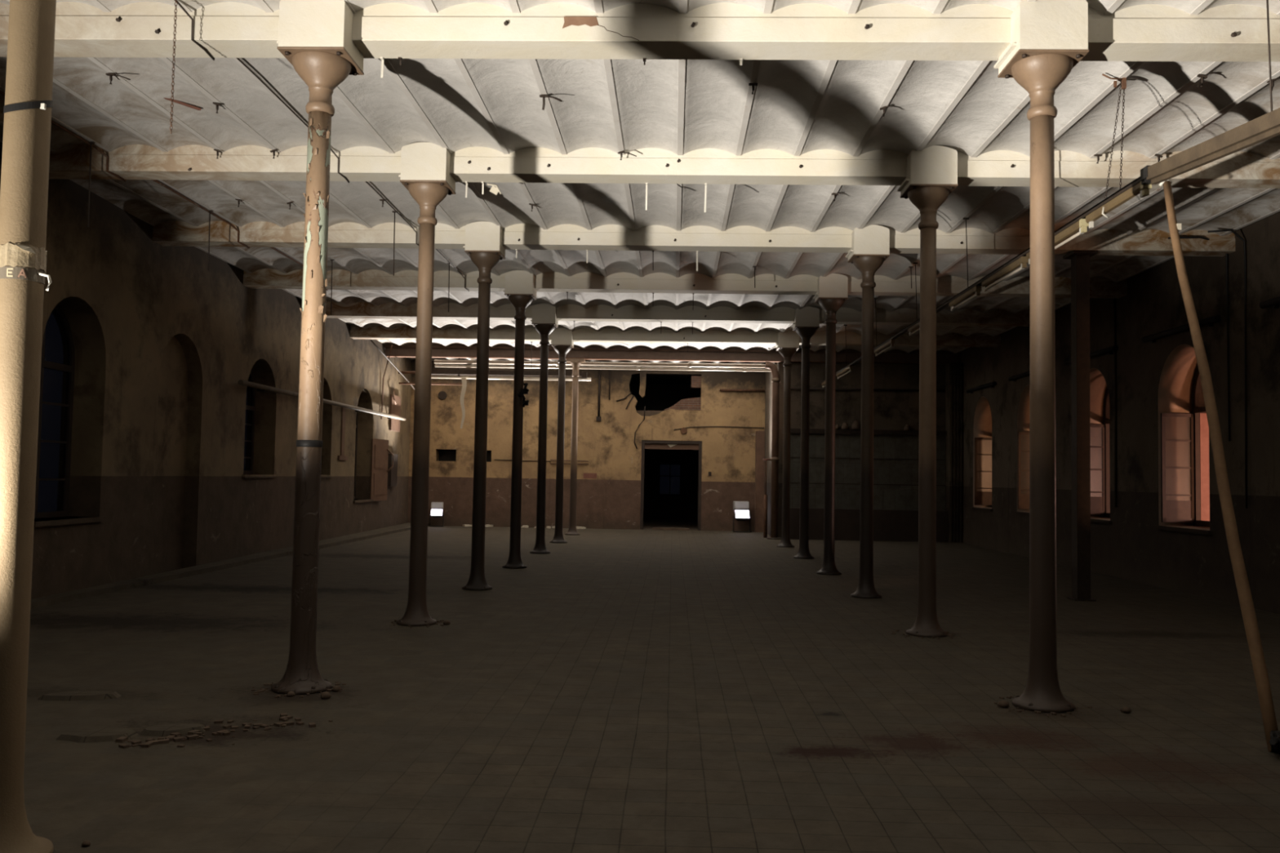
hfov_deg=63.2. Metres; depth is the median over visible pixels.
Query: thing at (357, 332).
ceiling beam
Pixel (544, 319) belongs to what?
column
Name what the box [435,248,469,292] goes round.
cable
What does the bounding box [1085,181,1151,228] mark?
light
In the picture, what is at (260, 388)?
pipe
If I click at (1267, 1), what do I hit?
rod
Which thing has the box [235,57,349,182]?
cable
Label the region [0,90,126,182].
cable
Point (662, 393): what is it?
hole
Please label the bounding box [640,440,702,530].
door frame
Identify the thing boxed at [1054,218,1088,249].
light
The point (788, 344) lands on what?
column
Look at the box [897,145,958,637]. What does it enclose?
column
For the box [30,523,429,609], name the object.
trim
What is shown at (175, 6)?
chain
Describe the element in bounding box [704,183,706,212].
strip
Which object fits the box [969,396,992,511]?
window
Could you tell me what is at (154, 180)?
cable
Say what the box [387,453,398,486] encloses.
box
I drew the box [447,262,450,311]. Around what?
rod
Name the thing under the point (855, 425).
lump
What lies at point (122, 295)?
wall
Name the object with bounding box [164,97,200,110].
scrap
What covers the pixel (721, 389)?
pipe
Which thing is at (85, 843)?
stone
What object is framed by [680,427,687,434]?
rosette
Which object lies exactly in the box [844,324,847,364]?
rod
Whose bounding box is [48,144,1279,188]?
ceiling beam
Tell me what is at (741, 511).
floodlight
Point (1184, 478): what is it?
window
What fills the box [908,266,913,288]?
rod
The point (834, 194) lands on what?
ceiling hook
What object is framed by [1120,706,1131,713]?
stone
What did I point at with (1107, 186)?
chain
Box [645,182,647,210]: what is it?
strip
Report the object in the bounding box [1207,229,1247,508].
cable
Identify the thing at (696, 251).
strip
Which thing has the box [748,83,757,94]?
ceiling hook
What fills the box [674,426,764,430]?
cable
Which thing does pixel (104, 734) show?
slab
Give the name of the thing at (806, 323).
column
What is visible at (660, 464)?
window
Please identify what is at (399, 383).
pipe
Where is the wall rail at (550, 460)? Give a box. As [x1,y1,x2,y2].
[550,459,588,464]
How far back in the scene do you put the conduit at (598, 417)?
31.33 m
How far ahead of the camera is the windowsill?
22.96 m
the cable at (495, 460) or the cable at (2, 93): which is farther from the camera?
the cable at (495, 460)
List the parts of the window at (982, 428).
sill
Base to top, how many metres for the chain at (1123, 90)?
0.929 m
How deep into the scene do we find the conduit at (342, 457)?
24.21 m
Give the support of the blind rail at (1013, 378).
attached to the wall at (1129, 548)
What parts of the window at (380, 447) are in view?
sill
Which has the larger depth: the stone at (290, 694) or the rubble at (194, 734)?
the stone at (290, 694)
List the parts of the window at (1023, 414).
sill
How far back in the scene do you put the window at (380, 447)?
27.32 m
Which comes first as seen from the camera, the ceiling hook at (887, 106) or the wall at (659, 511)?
the ceiling hook at (887, 106)
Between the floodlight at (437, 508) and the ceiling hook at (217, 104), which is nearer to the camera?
the ceiling hook at (217, 104)
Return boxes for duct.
[431,358,591,381]
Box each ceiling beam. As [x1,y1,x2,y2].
[0,1,1279,62]
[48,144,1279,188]
[152,220,1235,256]
[243,268,1127,297]
[325,302,1030,326]
[350,324,1000,347]
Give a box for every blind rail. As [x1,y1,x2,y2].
[965,381,996,393]
[1007,370,1030,382]
[1142,315,1221,342]
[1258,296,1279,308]
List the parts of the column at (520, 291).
cap plate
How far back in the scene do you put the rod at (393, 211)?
13.54 m
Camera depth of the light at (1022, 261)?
11.79 m
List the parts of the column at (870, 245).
cap plate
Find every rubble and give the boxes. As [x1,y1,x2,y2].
[115,712,332,748]
[462,524,586,528]
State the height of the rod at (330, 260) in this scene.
0.900 m
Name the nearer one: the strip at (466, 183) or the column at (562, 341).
the strip at (466, 183)
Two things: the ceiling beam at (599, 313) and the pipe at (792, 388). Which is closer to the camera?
the ceiling beam at (599, 313)
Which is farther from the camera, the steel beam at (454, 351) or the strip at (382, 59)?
the steel beam at (454, 351)
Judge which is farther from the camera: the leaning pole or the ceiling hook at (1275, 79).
the ceiling hook at (1275, 79)
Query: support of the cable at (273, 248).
attached to the ceiling
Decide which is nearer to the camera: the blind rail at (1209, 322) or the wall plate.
the blind rail at (1209, 322)
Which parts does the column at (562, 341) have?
cap plate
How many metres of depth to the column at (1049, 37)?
7.40 m
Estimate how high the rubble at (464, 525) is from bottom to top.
0.079 m
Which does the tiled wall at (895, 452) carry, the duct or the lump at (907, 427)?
the lump at (907, 427)
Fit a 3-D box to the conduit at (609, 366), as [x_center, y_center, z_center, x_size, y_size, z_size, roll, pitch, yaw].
[-0.914,-1.341,31.368,0.041,1.070,0.041,0,-3,24]
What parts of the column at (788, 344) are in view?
cap plate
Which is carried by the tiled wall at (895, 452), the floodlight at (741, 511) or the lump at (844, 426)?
the lump at (844, 426)
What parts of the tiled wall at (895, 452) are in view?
tile panel, rail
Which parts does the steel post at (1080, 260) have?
cap plate, plate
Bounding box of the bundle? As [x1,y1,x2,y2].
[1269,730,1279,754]
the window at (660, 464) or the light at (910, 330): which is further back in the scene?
the window at (660, 464)
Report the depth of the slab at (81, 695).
7.09 m
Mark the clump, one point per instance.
(522, 391)
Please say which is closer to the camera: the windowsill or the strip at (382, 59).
the strip at (382, 59)
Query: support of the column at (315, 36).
on the floor
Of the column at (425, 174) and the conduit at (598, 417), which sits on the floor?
the column at (425, 174)
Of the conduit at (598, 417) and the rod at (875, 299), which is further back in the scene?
the conduit at (598, 417)
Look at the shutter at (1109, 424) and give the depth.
19.62 m
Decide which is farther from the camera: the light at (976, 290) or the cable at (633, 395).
the cable at (633, 395)
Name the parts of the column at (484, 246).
cap plate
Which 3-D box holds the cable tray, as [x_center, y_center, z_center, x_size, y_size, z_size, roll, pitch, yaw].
[4.261,-1.418,14.867,0.120,0.621,23.383,1,-3,2]
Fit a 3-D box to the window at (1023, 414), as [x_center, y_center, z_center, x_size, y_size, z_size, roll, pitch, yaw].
[8.756,0.501,22.254,0.980,2.800,1.720,1,-3,2]
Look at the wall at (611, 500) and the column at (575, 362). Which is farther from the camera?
the wall at (611, 500)
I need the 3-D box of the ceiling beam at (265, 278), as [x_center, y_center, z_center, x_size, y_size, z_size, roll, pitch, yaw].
[0.672,-2.476,17.942,15.407,0.298,0.374,1,-3,2]
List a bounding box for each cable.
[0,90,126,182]
[151,179,249,248]
[173,0,214,60]
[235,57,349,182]
[270,247,328,290]
[364,181,418,245]
[369,339,414,389]
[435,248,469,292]
[494,459,548,461]
[616,392,631,401]
[626,395,634,409]
[634,406,645,448]
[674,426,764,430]
[1168,236,1231,440]
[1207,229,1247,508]
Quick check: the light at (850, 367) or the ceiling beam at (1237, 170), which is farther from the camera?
the light at (850, 367)
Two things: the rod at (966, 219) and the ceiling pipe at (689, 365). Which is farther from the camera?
the ceiling pipe at (689, 365)
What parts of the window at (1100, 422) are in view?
sill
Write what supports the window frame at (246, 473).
in the wall at (122, 295)
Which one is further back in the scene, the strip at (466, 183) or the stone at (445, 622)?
the strip at (466, 183)
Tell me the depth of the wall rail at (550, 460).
31.26 m
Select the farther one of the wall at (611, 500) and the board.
the wall at (611, 500)
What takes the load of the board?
attached to the wall at (122, 295)
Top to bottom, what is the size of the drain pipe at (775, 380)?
4.692 m
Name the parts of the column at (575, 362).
cap plate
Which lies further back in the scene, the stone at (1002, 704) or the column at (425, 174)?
the column at (425, 174)
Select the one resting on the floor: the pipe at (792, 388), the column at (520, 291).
the column at (520, 291)
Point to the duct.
(436, 374)
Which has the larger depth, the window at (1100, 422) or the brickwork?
the brickwork
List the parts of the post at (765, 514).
casing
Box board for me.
[389,389,400,431]
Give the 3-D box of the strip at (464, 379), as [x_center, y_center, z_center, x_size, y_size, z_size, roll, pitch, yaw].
[-4.905,-0.654,28.842,0.176,1.420,0.030,1,-3,2]
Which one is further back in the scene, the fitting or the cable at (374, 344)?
the cable at (374, 344)
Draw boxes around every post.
[754,431,764,532]
[1062,250,1097,601]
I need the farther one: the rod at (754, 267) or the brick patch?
the brick patch
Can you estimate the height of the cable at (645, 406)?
1.287 m
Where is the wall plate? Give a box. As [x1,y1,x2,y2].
[438,391,446,399]
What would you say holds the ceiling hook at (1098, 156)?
attached to the ceiling
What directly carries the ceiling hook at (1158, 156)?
attached to the ceiling
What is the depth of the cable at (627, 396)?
31.32 m
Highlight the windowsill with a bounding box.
[320,475,333,477]
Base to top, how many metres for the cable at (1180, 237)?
2.762 m
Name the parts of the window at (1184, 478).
sill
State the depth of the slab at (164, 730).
6.21 m
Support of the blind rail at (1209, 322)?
attached to the wall at (1129, 548)
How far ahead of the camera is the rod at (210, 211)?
13.67 m
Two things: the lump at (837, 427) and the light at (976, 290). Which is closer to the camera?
the light at (976, 290)
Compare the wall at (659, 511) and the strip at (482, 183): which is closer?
the strip at (482, 183)
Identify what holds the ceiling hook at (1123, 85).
attached to the ceiling
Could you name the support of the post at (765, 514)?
on the floor
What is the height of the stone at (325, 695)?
0.046 m
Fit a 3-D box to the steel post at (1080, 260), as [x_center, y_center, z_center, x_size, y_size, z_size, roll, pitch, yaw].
[6.073,-0.017,14.331,0.320,4.780,0.400,1,-3,2]
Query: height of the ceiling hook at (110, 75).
0.094 m
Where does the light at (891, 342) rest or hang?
attached to the cable tray
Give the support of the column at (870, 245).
on the floor
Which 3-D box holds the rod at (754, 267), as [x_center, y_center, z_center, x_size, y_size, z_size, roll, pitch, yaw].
[1.838,-2.398,16.686,0.060,0.350,0.030,1,-3,2]
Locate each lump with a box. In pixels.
[835,424,839,429]
[841,422,848,429]
[851,420,861,429]
[903,424,910,430]
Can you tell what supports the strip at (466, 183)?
hanging from the ceiling beam at (1237, 170)
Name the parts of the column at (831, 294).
cap plate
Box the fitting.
[487,183,501,195]
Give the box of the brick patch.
[583,473,596,478]
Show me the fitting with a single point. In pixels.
(495, 191)
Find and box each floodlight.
[428,502,444,526]
[732,501,751,532]
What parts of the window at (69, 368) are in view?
sill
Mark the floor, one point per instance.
(616, 691)
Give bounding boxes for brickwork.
[664,375,701,410]
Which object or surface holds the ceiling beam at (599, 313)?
attached to the ceiling
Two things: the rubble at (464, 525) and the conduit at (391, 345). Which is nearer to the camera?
the conduit at (391, 345)
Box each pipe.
[238,379,405,420]
[398,371,415,373]
[398,382,462,385]
[434,360,777,368]
[435,364,770,372]
[720,388,764,391]
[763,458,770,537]
[764,361,781,539]
[791,387,945,391]
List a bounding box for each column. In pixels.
[0,0,56,852]
[271,0,364,694]
[395,142,455,626]
[462,221,505,590]
[502,270,537,568]
[529,303,558,553]
[549,327,573,542]
[564,358,585,535]
[774,330,799,547]
[791,306,819,559]
[813,273,848,574]
[845,224,889,598]
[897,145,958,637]
[994,0,1088,713]
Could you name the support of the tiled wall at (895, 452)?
on the floor
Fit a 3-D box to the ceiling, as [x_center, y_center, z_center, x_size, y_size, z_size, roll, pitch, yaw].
[0.232,-2.917,14.534,16.659,0.406,34.550,1,-3,2]
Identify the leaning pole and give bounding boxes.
[1158,179,1278,751]
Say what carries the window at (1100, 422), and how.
in the wall at (1129, 548)
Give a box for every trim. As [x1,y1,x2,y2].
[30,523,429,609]
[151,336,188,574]
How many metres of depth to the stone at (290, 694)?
7.28 m
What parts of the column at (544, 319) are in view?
cap plate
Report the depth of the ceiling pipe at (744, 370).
28.43 m
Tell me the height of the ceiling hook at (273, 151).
0.102 m
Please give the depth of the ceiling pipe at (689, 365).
28.35 m
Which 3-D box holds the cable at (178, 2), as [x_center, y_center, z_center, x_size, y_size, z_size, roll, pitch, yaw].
[-3.382,-3.042,6.450,0.066,0.221,3.394,1,-3,2]
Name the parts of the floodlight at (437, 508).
lamp glass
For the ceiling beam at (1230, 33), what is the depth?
7.70 m
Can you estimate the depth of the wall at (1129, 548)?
16.42 m
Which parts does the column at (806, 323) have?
cap plate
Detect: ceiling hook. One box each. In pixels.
[106,73,130,84]
[212,102,222,113]
[213,149,221,159]
[270,148,278,159]
[539,94,561,110]
[617,150,636,160]
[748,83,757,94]
[831,193,838,201]
[880,105,888,117]
[1093,154,1102,164]
[1102,73,1126,89]
[1154,154,1163,161]
[1196,74,1207,87]
[1266,78,1277,90]
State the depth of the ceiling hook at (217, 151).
11.10 m
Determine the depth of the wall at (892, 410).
27.85 m
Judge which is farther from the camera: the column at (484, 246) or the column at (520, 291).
the column at (520, 291)
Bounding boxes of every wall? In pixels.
[0,142,411,599]
[407,358,765,531]
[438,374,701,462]
[636,410,698,529]
[764,362,946,537]
[782,428,948,542]
[960,212,1279,613]
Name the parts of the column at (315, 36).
cap plate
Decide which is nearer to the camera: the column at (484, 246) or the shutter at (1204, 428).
the column at (484, 246)
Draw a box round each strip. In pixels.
[380,57,384,78]
[460,377,466,428]
[465,181,467,197]
[481,182,484,194]
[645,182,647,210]
[696,250,697,271]
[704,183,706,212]
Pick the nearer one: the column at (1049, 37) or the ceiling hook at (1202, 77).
the column at (1049, 37)
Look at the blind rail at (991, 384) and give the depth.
25.45 m
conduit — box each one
[337,407,347,460]
[380,345,392,419]
[595,365,600,421]
[608,365,610,399]
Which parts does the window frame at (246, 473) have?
sill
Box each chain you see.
[169,0,177,133]
[1104,80,1121,199]
[1119,89,1124,189]
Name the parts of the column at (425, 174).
cap plate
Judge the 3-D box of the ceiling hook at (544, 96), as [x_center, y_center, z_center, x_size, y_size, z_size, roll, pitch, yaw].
[-0.802,-2.906,9.338,0.200,0.133,0.040,1,-3,2]
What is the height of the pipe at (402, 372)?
0.080 m
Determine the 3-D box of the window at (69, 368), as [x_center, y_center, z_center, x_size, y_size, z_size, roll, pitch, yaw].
[-7.112,-0.205,12.671,0.520,2.770,1.570,1,-3,0]
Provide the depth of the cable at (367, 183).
13.48 m
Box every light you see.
[836,365,853,378]
[874,339,894,356]
[907,321,919,336]
[949,285,982,311]
[982,256,1028,291]
[1026,251,1030,264]
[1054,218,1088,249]
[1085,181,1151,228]
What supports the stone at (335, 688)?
on the floor
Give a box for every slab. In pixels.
[37,690,120,701]
[56,727,138,742]
[140,723,204,736]
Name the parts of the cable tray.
rail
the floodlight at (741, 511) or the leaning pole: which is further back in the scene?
the floodlight at (741, 511)
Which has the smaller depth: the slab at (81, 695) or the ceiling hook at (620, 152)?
the slab at (81, 695)
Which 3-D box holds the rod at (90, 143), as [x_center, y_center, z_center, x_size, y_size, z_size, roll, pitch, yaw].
[-5.759,-2.532,10.876,0.060,0.900,0.030,1,-3,2]
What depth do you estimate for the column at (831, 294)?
17.54 m
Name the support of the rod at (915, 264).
hanging from the ceiling
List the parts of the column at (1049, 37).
cap plate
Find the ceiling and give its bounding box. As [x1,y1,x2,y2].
[0,0,1279,364]
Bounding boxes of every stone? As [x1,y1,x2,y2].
[81,840,90,847]
[286,691,295,697]
[320,691,331,699]
[332,685,342,692]
[443,620,450,625]
[996,700,1008,708]
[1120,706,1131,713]
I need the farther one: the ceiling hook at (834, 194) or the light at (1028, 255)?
the ceiling hook at (834, 194)
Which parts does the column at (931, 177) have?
cap plate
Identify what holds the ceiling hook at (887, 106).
attached to the ceiling
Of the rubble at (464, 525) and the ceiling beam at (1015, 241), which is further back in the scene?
the rubble at (464, 525)
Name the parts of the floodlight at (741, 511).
lamp glass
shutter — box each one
[369,438,388,501]
[1109,424,1110,461]
[1200,413,1209,520]
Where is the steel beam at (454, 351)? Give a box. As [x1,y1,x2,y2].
[384,343,960,364]
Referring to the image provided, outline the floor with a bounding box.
[23,525,1279,852]
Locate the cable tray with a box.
[820,107,1279,383]
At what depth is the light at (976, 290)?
13.39 m
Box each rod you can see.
[87,142,94,226]
[208,210,213,271]
[329,259,334,315]
[391,210,396,275]
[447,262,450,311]
[752,266,756,288]
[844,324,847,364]
[874,297,877,340]
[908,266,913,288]
[912,262,917,319]
[962,217,968,287]
[1266,0,1272,111]
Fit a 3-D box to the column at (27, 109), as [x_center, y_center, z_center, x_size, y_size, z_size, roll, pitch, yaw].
[-2.549,-0.785,4.293,0.490,5.055,0.490,1,-3,2]
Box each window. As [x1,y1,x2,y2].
[34,304,106,527]
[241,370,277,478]
[352,412,394,502]
[657,462,681,495]
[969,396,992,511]
[1013,384,1029,515]
[1071,368,1111,524]
[1152,344,1213,534]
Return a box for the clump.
[517,382,528,407]
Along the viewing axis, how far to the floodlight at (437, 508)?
30.96 m
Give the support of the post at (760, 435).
on the floor

